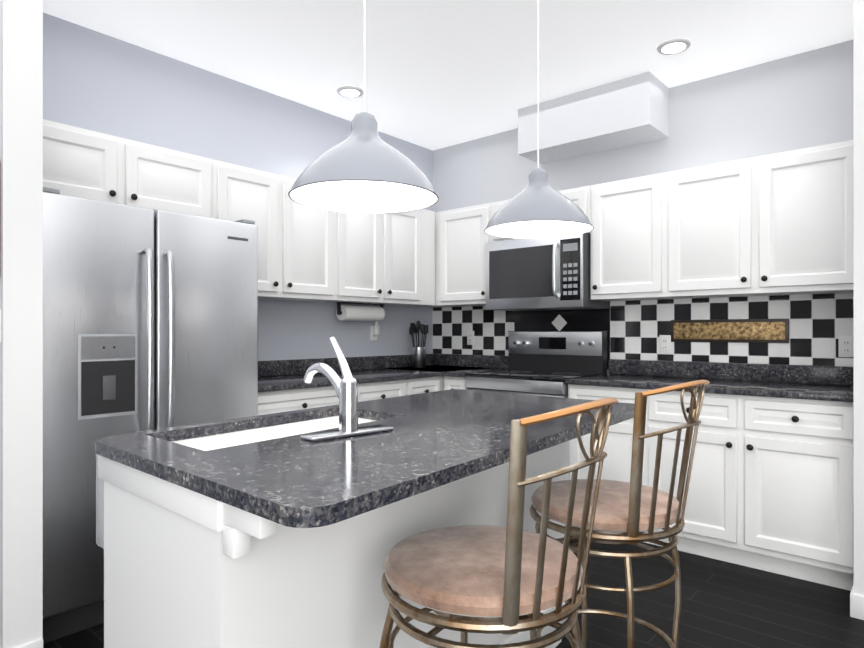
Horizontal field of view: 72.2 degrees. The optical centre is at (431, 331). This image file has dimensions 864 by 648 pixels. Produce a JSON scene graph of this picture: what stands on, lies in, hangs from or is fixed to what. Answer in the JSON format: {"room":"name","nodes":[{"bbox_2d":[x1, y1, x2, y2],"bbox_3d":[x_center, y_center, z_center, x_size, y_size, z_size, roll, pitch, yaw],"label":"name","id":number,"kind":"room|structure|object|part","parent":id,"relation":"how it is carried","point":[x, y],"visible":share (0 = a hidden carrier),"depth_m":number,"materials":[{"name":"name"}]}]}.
{"room":"kitchen","nodes":[
{"label":"kitchen","id":0,"kind":"room"},
{"bbox_2d":[0,0,42,647],"bbox_3d":[-1.791,-0.185,2.398,0.900,2.790,0.120,0,0,41],"label":"wall","id":1,"kind":"structure","parent":0,"point":[21,308],"depth_m":2.10,"materials":[{"name":"white paint"}]},
{"bbox_2d":[0,309,0,341],"bbox_3d":[-1.536,-0.021,2.089,0.072,0.116,0.012,0,0,41],"label":"switch plate","id":2,"kind":"object","parent":1,"relation":"attached to","point":[0,325],"visible":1,"depth_m":2.07,"materials":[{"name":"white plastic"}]},
{"bbox_2d":[14,638,42,647],"bbox_3d":[-1.790,1.160,2.389,0.912,0.100,0.132,0,0,41],"label":"baseboard","id":3,"kind":"structure","parent":1,"relation":"attached to","point":[38,643],"depth_m":2.12,"materials":[{"name":"white wood"}]},
{"bbox_2d":[43,12,432,375],"bbox_3d":[-2.647,-0.185,2.173,0.100,2.790,8.000,0,0,41],"label":"wall","id":4,"kind":"structure","parent":0,"point":[93,80],"depth_m":3.66,"materials":[{"name":"grey paint"}]},
{"bbox_2d":[43,119,126,204],"bbox_3d":[-1.793,-0.773,2.828,0.327,0.365,0.467,0,0,41],"label":"upper cabinet","id":5,"kind":"object","parent":4,"relation":"attached to","point":[78,162],"depth_m":2.78,"materials":[{"name":"white paint"}]},
{"bbox_2d":[127,139,218,218],"bbox_3d":[-1.481,-0.773,3.189,0.327,0.365,0.487,0,0,41],"label":"upper cabinet","id":6,"kind":"object","parent":4,"relation":"attached to","point":[158,178],"depth_m":3.09,"materials":[{"name":"white paint"}]},
{"bbox_2d":[219,161,282,299],"bbox_3d":[-1.179,-0.582,3.538,0.327,0.746,0.430,0,0,41],"label":"upper cabinet","id":7,"kind":"object","parent":4,"relation":"attached to","point":[246,193],"depth_m":3.50,"materials":[{"name":"white paint"}]},
{"bbox_2d":[263,176,338,302],"bbox_3d":[-0.897,-0.582,3.863,0.327,0.746,0.431,0,0,41],"label":"upper cabinet","id":8,"kind":"object","parent":4,"relation":"attached to","point":[310,235],"depth_m":3.76,"materials":[{"name":"white paint"}]},
{"bbox_2d":[258,354,433,377],"bbox_3d":[-0.711,0.240,4.311,0.020,0.099,2.224,0,0,41],"label":"backsplash","id":9,"kind":"structure","parent":4,"relation":"attached to","point":[296,366],"depth_m":4.31,"materials":[{"name":"grey stone"}]},
{"bbox_2d":[339,212,386,303],"bbox_3d":[-0.615,-0.582,4.189,0.327,0.746,0.431,0,0,41],"label":"upper cabinet","id":10,"kind":"object","parent":4,"relation":"attached to","point":[362,237],"depth_m":4.11,"materials":[{"name":"white paint"}]},
{"bbox_2d":[336,302,384,320],"bbox_3d":[-0.521,-0.144,4.354,0.110,0.130,0.432,0,0,41],"label":"paper towel holder","id":11,"kind":"object","parent":10,"relation":"attached to","point":[356,313],"visible":1,"depth_m":4.29,"materials":[{"name":"white paper"}]},
{"bbox_2d":[370,321,378,340],"bbox_3d":[-0.438,-0.005,4.613,0.046,0.148,0.072,0,0,41],"label":"electrical outlet","id":12,"kind":"object","parent":4,"relation":"attached to","point":[376,329],"depth_m":4.60,"materials":[{"name":"white plastic"}]},
{"bbox_3d":[-0.452,0.011,4.625,0.009,0.116,0.072,0,0,41],"label":"electrical outlet","id":13,"kind":"part","parent":12,"relation":"part of","materials":[{"name":"white plastic"}]},
{"bbox_2d":[375,209,438,306],"bbox_3d":[-0.279,-0.582,4.578,0.327,0.746,0.596,0,0,41],"label":"upper cabinet","id":14,"kind":"object","parent":4,"relation":"attached to","point":[412,236],"depth_m":4.50,"materials":[{"name":"white paint"}]},
{"bbox_2d":[43,0,852,149],"bbox_3d":[-0.157,-1.631,0.084,6.600,0.100,8.100,0,0,41],"label":"ceiling","id":15,"kind":"structure","parent":0,"point":[440,74],"depth_m":3.25,"materials":[{"name":"white paint"}]},
{"bbox_2d":[337,86,363,97],"bbox_3d":[-0.537,-1.573,3.892,0.176,0.012,0.176,0,0,41],"label":"recessed light","id":16,"kind":"object","parent":15,"relation":"in","point":[350,91],"visible":0.98,"depth_m":3.89,"materials":[{"name":"white plastic"}]},
{"bbox_2d":[288,0,438,213],"bbox_3d":[-0.183,-0.969,1.608,0.404,1.221,0.404,0,0,41],"label":"pendant lamp","id":17,"kind":"object","parent":15,"relation":"hanging from","point":[363,168],"visible":1,"depth_m":1.57,"materials":[{"name":"white metal"}]},
{"bbox_2d":[484,0,593,238],"bbox_3d":[0.398,-0.979,2.223,0.404,1.201,0.404,0,0,41],"label":"pendant lamp","id":18,"kind":"object","parent":15,"relation":"hanging from","point":[538,207],"visible":1,"depth_m":2.16,"materials":[{"name":"white metal"}]},
{"bbox_2d":[657,38,690,54],"bbox_3d":[1.336,-1.573,3.276,0.176,0.012,0.176,0,0,41],"label":"recessed light","id":19,"kind":"object","parent":15,"relation":"in","point":[673,46],"visible":1,"depth_m":3.27,"materials":[{"name":"white plastic"}]},
{"bbox_2d":[43,540,863,647],"bbox_3d":[-0.157,1.259,0.083,6.600,0.100,8.100,0,0,41],"label":"floor","id":20,"kind":"structure","parent":0,"point":[724,604],"depth_m":2.58,"materials":[{"name":"black wood"}]},
{"bbox_2d":[43,187,257,643],"bbox_3d":[-1.443,0.327,2.833,0.816,1.765,0.955,0,0,41],"label":"fridge","id":21,"kind":"object","parent":20,"relation":"on","point":[150,319],"visible":0.71,"depth_m":2.46,"materials":[{"name":"grey metal"}]},
{"bbox_2d":[258,386,338,414],"bbox_3d":[-0.965,0.765,3.562,0.616,0.890,0.759,0,0,41],"label":"base cabinet","id":22,"kind":"object","parent":20,"relation":"on","point":[278,401],"depth_m":3.33,"materials":[{"name":"white paint"}]},
{"bbox_2d":[258,366,489,393],"bbox_3d":[-0.477,0.305,4.108,0.641,0.030,2.224,0,0,41],"label":"countertop","id":23,"kind":"structure","parent":22,"relation":"on","point":[268,382],"depth_m":3.89,"materials":[{"name":"grey stone"}]},
{"bbox_2d":[409,320,427,367],"bbox_3d":[-0.102,0.100,4.788,0.134,0.380,0.172,0,0,41],"label":"utensil crock","id":24,"kind":"object","parent":23,"relation":"on","point":[418,357],"visible":1,"depth_m":4.75,"materials":[{"name":"silver metal"}]},
{"bbox_2d":[96,453,568,647],"bbox_3d":[-0.093,0.752,1.859,0.843,0.914,1.580,0,0,41],"label":"kitchen island","id":25,"kind":"object","parent":20,"relation":"on","point":[274,530],"depth_m":1.29,"materials":[{"name":"white paint"}]},
{"bbox_2d":[95,389,634,536],"bbox_3d":[-0.036,0.279,1.807,1.004,0.029,1.620,0,0,41],"label":"island countertop","id":26,"kind":"structure","parent":25,"relation":"on","point":[438,441],"depth_m":1.30,"materials":[{"name":"grey stone"}]},
{"bbox_2d":[155,413,394,448],"bbox_3d":[-0.411,0.388,1.700,0.400,0.213,0.733,0,0,41],"label":"sink","id":27,"kind":"object","parent":26,"relation":"in","point":[254,430],"depth_m":1.75,"materials":[{"name":"white ceramic"}]},
{"bbox_2d":[300,337,393,441],"bbox_3d":[-0.276,0.139,1.576,0.253,0.249,0.254,0,0,41],"label":"faucet","id":28,"kind":"object","parent":26,"relation":"on","point":[346,387],"visible":1,"depth_m":1.51,"materials":[{"name":"silver metal"}]},
{"bbox_2d":[358,378,409,401],"bbox_3d":[-0.560,0.765,4.030,0.616,0.890,0.480,0,0,41],"label":"base cabinet","id":29,"kind":"object","parent":20,"relation":"on","point":[368,391],"depth_m":3.84,"materials":[{"name":"white paint"}]},
{"bbox_2d":[410,378,441,394],"bbox_3d":[-0.288,0.765,4.345,0.616,0.890,0.352,0,0,41],"label":"base cabinet","id":30,"kind":"object","parent":20,"relation":"on","point":[417,385],"depth_m":4.15,"materials":[{"name":"white paint"}]},
{"bbox_2d":[442,378,466,390],"bbox_3d":[0.360,0.765,4.448,0.228,0.890,0.615,0,0,41],"label":"base cabinet","id":31,"kind":"object","parent":20,"relation":"on","point":[447,383],"depth_m":4.23,"materials":[{"name":"white paint"}]},
{"bbox_2d":[442,366,497,377],"bbox_3d":[0.125,0.305,4.635,0.828,0.030,0.640,0,0,41],"label":"countertop","id":32,"kind":"structure","parent":31,"relation":"on","point":[445,373],"depth_m":4.28,"materials":[{"name":"grey stone"}]},
{"bbox_2d":[379,397,617,647],"bbox_3d":[0.130,0.666,1.231,0.488,1.083,0.425,0,0,41],"label":"stool","id":33,"kind":"object","parent":20,"relation":"on","point":[512,577],"visible":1,"depth_m":1.10,"materials":[{"name":"brown metal"}]},
{"bbox_2d":[465,331,606,397],"bbox_3d":[0.693,0.603,4.071,0.761,1.215,0.698,0,0,41],"label":"range","id":34,"kind":"object","parent":20,"relation":"on","point":[544,363],"visible":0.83,"depth_m":4.12,"materials":[{"name":"grey metal"}]},
{"bbox_2d":[565,383,644,484],"bbox_3d":[1.212,0.765,3.711,0.487,0.890,0.616,0,0,41],"label":"base cabinet","id":35,"kind":"object","parent":20,"relation":"on","point":[618,444],"depth_m":3.45,"materials":[{"name":"white paint"}]},
{"bbox_2d":[529,380,709,647],"bbox_3d":[0.520,0.666,1.683,0.488,1.083,0.425,0,0,41],"label":"stool","id":36,"kind":"object","parent":20,"relation":"on","point":[632,511],"visible":0.9,"depth_m":1.54,"materials":[{"name":"brown metal"}]},
{"bbox_2d":[645,391,853,590],"bbox_3d":[1.763,0.765,3.233,0.973,0.890,0.616,0,0,41],"label":"base cabinet","id":37,"kind":"object","parent":20,"relation":"on","point":[771,486],"depth_m":2.93,"materials":[{"name":"white paint"}]},
{"bbox_2d":[565,375,853,402],"bbox_3d":[1.571,0.305,3.383,1.460,0.030,0.641,0,0,41],"label":"countertop","id":38,"kind":"structure","parent":37,"relation":"on","point":[823,392],"depth_m":3.19,"materials":[{"name":"grey stone"}]},
{"bbox_2d":[518,71,668,163],"bbox_3d":[1.073,-1.420,4.026,0.940,0.320,0.330,0,0,41],"label":"soffit","id":39,"kind":"structure","parent":0,"point":[630,111],"depth_m":3.86,"materials":[{"name":"white paint"}]},
{"bbox_2d":[433,40,852,384],"bbox_3d":[2.461,-0.185,3.108,6.600,2.790,0.100,0,0,41],"label":"wall","id":40,"kind":"structure","parent":0,"point":[798,101],"depth_m":3.68,"materials":[{"name":"grey paint"}]},
{"bbox_2d":[439,203,490,306],"bbox_3d":[0.352,-0.582,4.648,0.485,0.746,0.327,0,0,41],"label":"upper cabinet","id":41,"kind":"object","parent":40,"relation":"attached to","point":[463,239],"depth_m":4.54,"materials":[{"name":"white paint"}]},
{"bbox_2d":[434,354,507,369],"bbox_3d":[0.327,0.240,4.870,0.828,0.099,0.020,0,0,41],"label":"backsplash","id":42,"kind":"structure","parent":40,"relation":"attached to","point":[439,359],"depth_m":4.87,"materials":[{"name":"grey stone"}]},
{"bbox_2d":[491,199,513,241],"bbox_3d":[0.684,-0.803,4.361,0.390,0.305,0.327,0,0,41],"label":"upper cabinet","id":43,"kind":"object","parent":40,"relation":"attached to","point":[495,206],"depth_m":4.33,"materials":[{"name":"white paint"}]},
{"bbox_2d":[558,186,590,233],"bbox_3d":[0.979,-0.803,4.105,0.391,0.305,0.327,0,0,41],"label":"upper cabinet","id":44,"kind":"object","parent":40,"relation":"attached to","point":[581,196],"depth_m":3.89,"materials":[{"name":"white paint"}]},
{"bbox_2d":[486,233,608,310],"bbox_3d":[0.789,-0.401,4.183,0.761,0.487,0.458,0,0,41],"label":"microwave","id":45,"kind":"object","parent":44,"relation":"attached to","point":[537,274],"visible":0.96,"depth_m":4.01,"materials":[{"name":"grey metal"}]},
{"bbox_2d":[591,172,666,300],"bbox_3d":[1.312,-0.582,3.818,0.484,0.746,0.327,0,0,41],"label":"upper cabinet","id":46,"kind":"object","parent":40,"relation":"attached to","point":[629,216],"depth_m":3.68,"materials":[{"name":"white paint"}]},
{"bbox_2d":[432,293,853,368],"bbox_3d":[1.170,0.015,4.153,3.080,0.490,0.010,0,0,41],"label":"tile backsplash","id":47,"kind":"structure","parent":40,"relation":"attached to","point":[819,324],"depth_m":3.82,"materials":[{"name":"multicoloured tile"}]},
{"bbox_2d":[467,331,473,344],"bbox_3d":[0.318,0.051,4.880,0.072,0.116,0.009,0,0,41],"label":"electrical outlet","id":48,"kind":"object","parent":47,"relation":"attached to","point":[470,337],"visible":1,"depth_m":4.88,"materials":[{"name":"white plastic"}]},
{"bbox_2d":[660,335,670,352],"bbox_3d":[1.512,0.080,3.846,0.072,0.116,0.009,0,0,41],"label":"electrical outlet","id":49,"kind":"object","parent":47,"relation":"attached to","point":[665,343],"visible":1,"depth_m":3.84,"materials":[{"name":"white plastic"}]},
{"bbox_2d":[671,319,788,342],"bbox_3d":[1.790,-0.005,3.601,0.660,0.140,0.018,0,0,41],"label":"plaque","id":50,"kind":"object","parent":47,"relation":"attached to","point":[750,330],"visible":1,"depth_m":3.57,"materials":[{"name":"brown"}]},
{"bbox_2d":[839,336,853,356],"bbox_3d":[2.246,0.080,3.211,0.072,0.116,0.009,0,0,41],"label":"electrical outlet","id":51,"kind":"object","parent":47,"relation":"attached to","point":[846,346],"visible":0.85,"depth_m":3.21,"materials":[{"name":"white plastic"}]},
{"bbox_2d":[667,156,762,298],"bbox_3d":[1.678,-0.582,3.501,0.484,0.746,0.327,0,0,41],"label":"upper cabinet","id":52,"kind":"object","parent":40,"relation":"attached to","point":[713,209],"depth_m":3.36,"materials":[{"name":"white paint"}]},
{"bbox_2d":[609,359,853,386],"bbox_3d":[1.774,0.240,3.618,1.460,0.099,0.020,0,0,41],"label":"backsplash","id":53,"kind":"structure","parent":40,"relation":"attached to","point":[775,373],"depth_m":3.55,"materials":[{"name":"grey stone"}]},
{"bbox_2d":[759,140,852,295],"bbox_3d":[2.044,-0.583,3.184,0.484,0.746,0.327,0,0,41],"label":"upper cabinet","id":54,"kind":"object","parent":40,"relation":"attached to","point":[780,223],"depth_m":3.07,"materials":[{"name":"white paint"}]},
{"bbox_2d":[853,0,863,595],"bbox_3d":[2.108,-0.185,2.792,0.120,2.790,0.840,0,0,41],"label":"wall","id":55,"kind":"structure","parent":0,"point":[858,155],"depth_m":2.50,"materials":[{"name":"white paint"}]},
{"bbox_2d":[850,584,863,619],"bbox_3d":[1.895,1.160,2.545,0.144,0.100,0.212,0,0,41],"label":"baseboard","id":56,"kind":"structure","parent":55,"relation":"attached to","point":[857,606],"depth_m":2.50,"materials":[{"name":"white wood"}]}
]}

